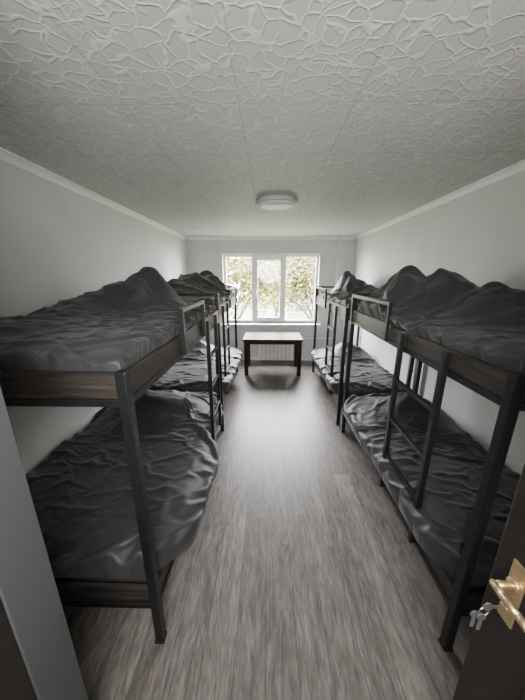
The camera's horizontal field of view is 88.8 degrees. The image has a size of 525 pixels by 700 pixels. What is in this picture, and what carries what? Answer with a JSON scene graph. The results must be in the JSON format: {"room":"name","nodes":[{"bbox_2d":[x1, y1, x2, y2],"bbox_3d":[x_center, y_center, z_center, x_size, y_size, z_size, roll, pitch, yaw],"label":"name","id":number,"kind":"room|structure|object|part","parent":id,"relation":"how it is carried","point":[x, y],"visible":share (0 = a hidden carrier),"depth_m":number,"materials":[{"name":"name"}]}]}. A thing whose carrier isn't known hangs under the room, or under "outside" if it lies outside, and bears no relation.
{"room":"dormitory","nodes":[
{"label":"dormitory","id":0,"kind":"room"},
{"bbox_2d":[0,599,36,699],"bbox_3d":[-0.662,0.483,0.186,0.115,2.470,0.775,0,15,1],"label":"door frame","id":1,"kind":"structure","parent":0,"point":[15,684],"depth_m":0.64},
{"bbox_2d":[0,386,87,699],"bbox_3d":[-0.600,0.363,0.619,0.020,2.470,0.121,0,15,1],"label":"trim","id":2,"kind":"structure","parent":1,"relation":"attached to","point":[29,595],"depth_m":0.68,"materials":[{"name":"white paint"}]},
{"bbox_2d":[0,160,187,474],"bbox_3d":[-1.587,-0.338,3.156,0.100,2.470,5.340,0,15,1],"label":"wall","id":3,"kind":"structure","parent":0,"point":[57,242],"depth_m":2.02,"materials":[{"name":"paint"}]},
{"bbox_2d":[0,147,186,239],"bbox_3d":[-1.517,-1.485,2.768,0.044,0.052,4.975,0,15,1],"label":"trim","id":4,"kind":"structure","parent":3,"relation":"attached to","point":[6,156],"depth_m":2.13,"materials":[{"name":"white paint"}]},
{"bbox_2d":[0,0,524,236],"bbox_3d":[0.072,-1.164,1.322,3.480,0.100,8.370,0,15,1],"label":"ceiling","id":5,"kind":"structure","parent":0,"point":[181,115],"depth_m":1.15,"materials":[{"name":"paint"}]},
{"bbox_2d":[256,194,296,210],"bbox_3d":[0.139,-1.433,2.631,0.406,0.078,0.406,0,15,1],"label":"ceiling light","id":6,"kind":"object","parent":5,"relation":"attached to","point":[274,202],"depth_m":2.51,"materials":[{"name":"white plastic"}]},
{"bbox_2d":[63,360,476,699],"bbox_3d":[0.072,1.313,2.006,3.480,0.100,8.370,0,15,1],"label":"floor","id":7,"kind":"structure","parent":0,"point":[301,577],"depth_m":1.55,"materials":[{"name":"grey laminate"}]},
{"bbox_2d":[0,266,224,643],"bbox_3d":[-0.940,0.310,2.016,1.270,1.829,1.945,0,15,1],"label":"bunk bed","id":8,"kind":"object","parent":7,"relation":"on","point":[116,503],"visible":0.98,"depth_m":1.43,"materials":[{"name":"black fabric"}]},
{"bbox_2d":[0,266,215,371],"bbox_3d":[-1.014,-0.366,1.830,1.131,0.431,1.926,0,15,1],"label":"duvet","id":9,"kind":"object","parent":8,"relation":"on","point":[121,326],"depth_m":1.38,"materials":[{"name":"black fabric"}]},
{"bbox_2d":[25,389,218,578],"bbox_3d":[-0.940,0.668,2.116,1.276,0.355,1.951,0,15,1],"label":"duvet","id":10,"kind":"object","parent":8,"relation":"on","point":[82,495],"depth_m":1.63,"materials":[{"name":"black fabric"}]},
{"bbox_3d":[-1.005,0.875,2.172,0.975,0.110,1.820,0,15,1],"label":"mattress","id":11,"kind":"part","parent":8,"relation":"part of","materials":[{"name":"fabric"}]},
{"bbox_3d":[-0.456,-0.173,1.798,0.026,0.276,0.540,0,15,1],"label":"guard rail","id":12,"kind":"part","parent":8,"relation":"part of","materials":[{"name":"black metal"}]},
{"bbox_3d":[-0.987,-0.568,2.748,0.995,0.028,0.028,0,15,1],"label":"headboard","id":13,"kind":"part","parent":8,"relation":"part of","materials":[{"name":"black metal"}]},
{"bbox_2d":[149,270,241,398],"bbox_3d":[-0.943,-0.235,3.972,1.186,1.838,1.916,0,15,1],"label":"bunk bed","id":14,"kind":"object","parent":7,"relation":"on","point":[190,373],"visible":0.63,"depth_m":3.67,"materials":[{"name":"black fabric"}]},
{"bbox_2d":[149,340,241,392],"bbox_3d":[-0.940,0.135,4.061,1.193,0.347,1.896,0,15,1],"label":"duvet","id":15,"kind":"object","parent":14,"relation":"on","point":[190,373],"depth_m":3.58,"materials":[{"name":"black fabric"}]},
{"bbox_2d":[167,270,235,305],"bbox_3d":[-0.985,-0.911,3.788,1.114,0.440,1.923,0,15,1],"label":"duvet","id":16,"kind":"object","parent":14,"relation":"on","point":[205,281],"depth_m":3.83,"materials":[{"name":"black fabric"}]},
{"bbox_3d":[-0.460,-0.849,4.247,0.026,0.276,0.820,0,15,1],"label":"guard rail","id":17,"kind":"part","parent":14,"relation":"part of","materials":[{"name":"black metal"}]},
{"bbox_2d":[243,332,302,375],"bbox_3d":[0.188,0.062,5.072,1.060,0.680,0.650,0,15,1],"label":"table","id":18,"kind":"object","parent":7,"relation":"on","point":[283,338],"visible":1,"depth_m":4.81,"materials":[{"name":"brown wood"}]},
{"bbox_2d":[311,271,414,424],"bbox_3d":[1.287,-0.217,3.922,0.939,1.829,1.926,0,15,1],"label":"bunk bed","id":19,"kind":"object","parent":7,"relation":"on","point":[367,377],"visible":0.74,"depth_m":3.59,"materials":[{"name":"black metal"}]},
{"bbox_3d":[0.913,-0.842,4.221,0.026,0.276,0.820,0,15,1],"label":"guard rail","id":20,"kind":"part","parent":19,"relation":"part of","materials":[{"name":"black metal"}]},
{"bbox_3d":[1.327,-0.086,3.964,0.820,1.075,1.900,0,15,1],"label":"tube frame","id":21,"kind":"part","parent":19,"relation":"part of","materials":[{"name":"black metal"}]},
{"bbox_2d":[318,271,378,307],"bbox_3d":[1.336,-0.891,3.732,0.848,0.431,1.926,0,15,1],"label":"duvet","id":22,"kind":"object","parent":19,"relation":"on","point":[340,296],"depth_m":3.97,"materials":[{"name":"black fabric"}]},
{"bbox_2d":[311,342,404,396],"bbox_3d":[1.287,0.147,4.018,0.946,0.347,1.896,0,15,1],"label":"duvet","id":23,"kind":"object","parent":19,"relation":"on","point":[367,377],"depth_m":3.54,"materials":[{"name":"black fabric"}]},
{"bbox_2d":[340,265,524,651],"bbox_3d":[1.260,0.317,1.973,0.913,1.838,1.932,0,15,1],"label":"bunk bed","id":24,"kind":"object","parent":7,"relation":"on","point":[453,498],"visible":0.97,"depth_m":1.53,"materials":[{"name":"black fabric"}]},
{"bbox_3d":[1.315,-0.556,2.704,0.720,0.028,0.028,0,15,1],"label":"headboard","id":25,"kind":"part","parent":24,"relation":"part of","materials":[{"name":"black metal"}]},
{"bbox_3d":[0.893,-0.307,2.283,0.026,0.276,0.840,0,15,1],"label":"guard rail","id":26,"kind":"part","parent":24,"relation":"part of","materials":[{"name":"black metal"}]},
{"bbox_2d":[344,391,520,585],"bbox_3d":[1.258,0.685,2.071,0.921,0.347,1.896,0,15,1],"label":"duvet","id":27,"kind":"object","parent":24,"relation":"on","point":[437,506],"depth_m":1.68,"materials":[{"name":"black fabric"}]},
{"bbox_2d":[356,265,524,373],"bbox_3d":[1.293,-0.361,1.796,0.860,0.440,1.923,0,15,1],"label":"duvet","id":28,"kind":"object","parent":24,"relation":"on","point":[482,327],"depth_m":1.58,"materials":[{"name":"black fabric"}]},
{"bbox_3d":[1.297,0.888,2.127,0.700,0.110,1.820,0,15,1],"label":"mattress","id":29,"kind":"part","parent":24,"relation":"part of","materials":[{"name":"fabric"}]},
{"bbox_2d":[185,238,355,357],"bbox_3d":[0.153,-1.006,5.577,3.280,2.470,0.250,0,15,1],"label":"wall","id":30,"kind":"structure","parent":0,"point":[328,253],"depth_m":5.26,"materials":[{"name":"paint"}]},
{"bbox_2d":[255,257,282,319],"bbox_3d":[0.128,-1.242,5.494,0.570,1.260,0.075,0,15,1],"label":"window","id":31,"kind":"structure","parent":30,"relation":"in","point":[256,258],"depth_m":5.45,"materials":[{"name":"white plastic"}]},
{"bbox_2d":[223,254,318,322],"bbox_3d":[0.168,-1.246,5.507,1.910,1.370,0.065,0,15,1],"label":"frame","id":32,"kind":"object","parent":30,"relation":"attached to","point":[253,256],"visible":0.81,"depth_m":5.43,"materials":[{"name":"white plastic"}]},
{"bbox_2d":[187,236,354,239],"bbox_3d":[0.150,-2.132,5.113,3.192,0.052,0.044,0,15,1],"label":"trim","id":33,"kind":"structure","parent":30,"relation":"attached to","point":[309,237],"depth_m":5.11,"materials":[{"name":"white paint"}]},
{"bbox_2d":[222,253,319,322],"bbox_3d":[0.167,-1.226,5.433,1.910,1.370,0.090,0,15,1],"label":"reveal","id":34,"kind":"object","parent":30,"relation":"attached to","point":[303,253],"visible":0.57,"depth_m":5.26,"materials":[{"name":"white paint"}]},
{"bbox_2d":[221,323,320,325],"bbox_3d":[0.165,-0.533,5.556,2.030,0.030,0.220,0,15,1],"label":"window sill","id":35,"kind":"structure","parent":30,"relation":"attached to","point":[230,324],"depth_m":5.46,"materials":[{"name":"white plastic"}]},
{"bbox_2d":[258,344,292,359],"bbox_3d":[0.277,-0.048,5.620,0.738,0.500,0.139,0,15,1],"label":"radiator","id":36,"kind":"object","parent":30,"relation":"attached to","point":[261,347],"visible":0.55,"depth_m":5.58,"materials":[{"name":"metal"}]},
{"bbox_2d":[241,357,311,360],"bbox_3d":[0.151,0.191,5.770,3.250,0.060,0.015,0,15,1],"label":"baseboard","id":37,"kind":"structure","parent":30,"relation":"attached to","point":[242,358],"depth_m":5.76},
{"bbox_2d":[301,236,339,356],"bbox_3d":[1.098,-0.954,5.389,0.736,2.470,0.032,0,15,1],"label":"pipe","id":38,"kind":"object","parent":30,"relation":"attached to","point":[331,338],"visible":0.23,"depth_m":5.26,"materials":[{"name":"white metal"}]},
{"bbox_2d":[348,170,524,475],"bbox_3d":[1.792,-0.320,3.091,0.100,2.470,5.340,0,15,1],"label":"wall","id":39,"kind":"structure","parent":0,"point":[478,235],"depth_m":2.32,"materials":[{"name":"paint"}]},
{"bbox_2d":[355,159,524,239],"bbox_3d":[1.718,-1.467,2.706,0.044,0.052,4.975,0,15,1],"label":"trim","id":40,"kind":"structure","parent":39,"relation":"attached to","point":[518,167],"depth_m":2.32,"materials":[{"name":"white paint"}]},
{"bbox_2d":[452,464,524,699],"bbox_3d":[0.627,0.669,0.301,0.040,2.030,0.850,0,15,1],"label":"leaf","id":41,"kind":"object","parent":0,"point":[493,668],"visible":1,"depth_m":0.69,"materials":[{"name":"brown wood"}]},
{"bbox_2d":[497,558,524,628],"bbox_3d":[0.612,0.597,0.655,0.005,0.180,0.040,0,15,1],"label":"plate","id":42,"kind":"object","parent":41,"relation":"attached to","point":[517,570],"visible":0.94,"depth_m":0.65,"materials":[{"name":"gold metal"}]},
{"bbox_2d":[469,603,503,629],"bbox_3d":[0.567,0.673,0.681,0.071,0.095,0.010,0,15,1],"label":"keys","id":43,"kind":"object","parent":42,"relation":"in","point":[487,606],"visible":1,"depth_m":0.68,"materials":[{"name":"metal"}]},
{"bbox_2d":[489,576,524,631],"bbox_3d":[0.579,0.614,0.610,0.060,0.101,0.130,0,15,1],"label":"door handle","id":44,"kind":"object","parent":42,"relation":"attached to","point":[510,583],"depth_m":0.63,"materials":[{"name":"gold metal"}]},
{"label":"outside","id":45,"kind":"structure","parent":0,"visible":0},
{"bbox_2d":[229,299,285,319],"bbox_3d":[0.664,-4.136,33.190,80.000,0.200,53.800,0,15,1],"label":"ground","id":46,"kind":"structure","parent":45,"point":[270,312],"depth_m":36.16,"materials":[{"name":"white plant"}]},
{"bbox_2d":[226,257,301,319],"bbox_3d":[-1.474,-2.097,12.424,6.301,6.928,5.548,0,15,1],"label":"autumn tree","id":47,"kind":"object","parent":46,"relation":"on","point":[267,281],"visible":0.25,"depth_m":11.44,"materials":[{"name":"green plant"}]},
{"bbox_2d":[233,257,297,316],"bbox_3d":[1.091,-4.961,19.579,7.843,8.639,6.002,-4,16,-15],"label":"autumn tree","id":48,"kind":"object","parent":46,"relation":"on","point":[276,310],"visible":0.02,"depth_m":18.92,"materials":[{"name":"green plant"}]},
{"bbox_2d":[242,257,315,319],"bbox_3d":[2.312,-2.824,14.156,7.518,7.406,7.012,0,15,1],"label":"autumn tree","id":49,"kind":"object","parent":46,"relation":"on","point":[306,267],"visible":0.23,"depth_m":13.90,"materials":[{"name":"green plant"}]},
{"bbox_2d":[285,258,312,319],"bbox_3d":[9.600,-8.169,28.637,14.000,10.000,6.070,0,15,1],"label":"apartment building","id":50,"kind":"structure","parent":46,"relation":"on","point":[288,316],"depth_m":26.94,"materials":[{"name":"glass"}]}
]}

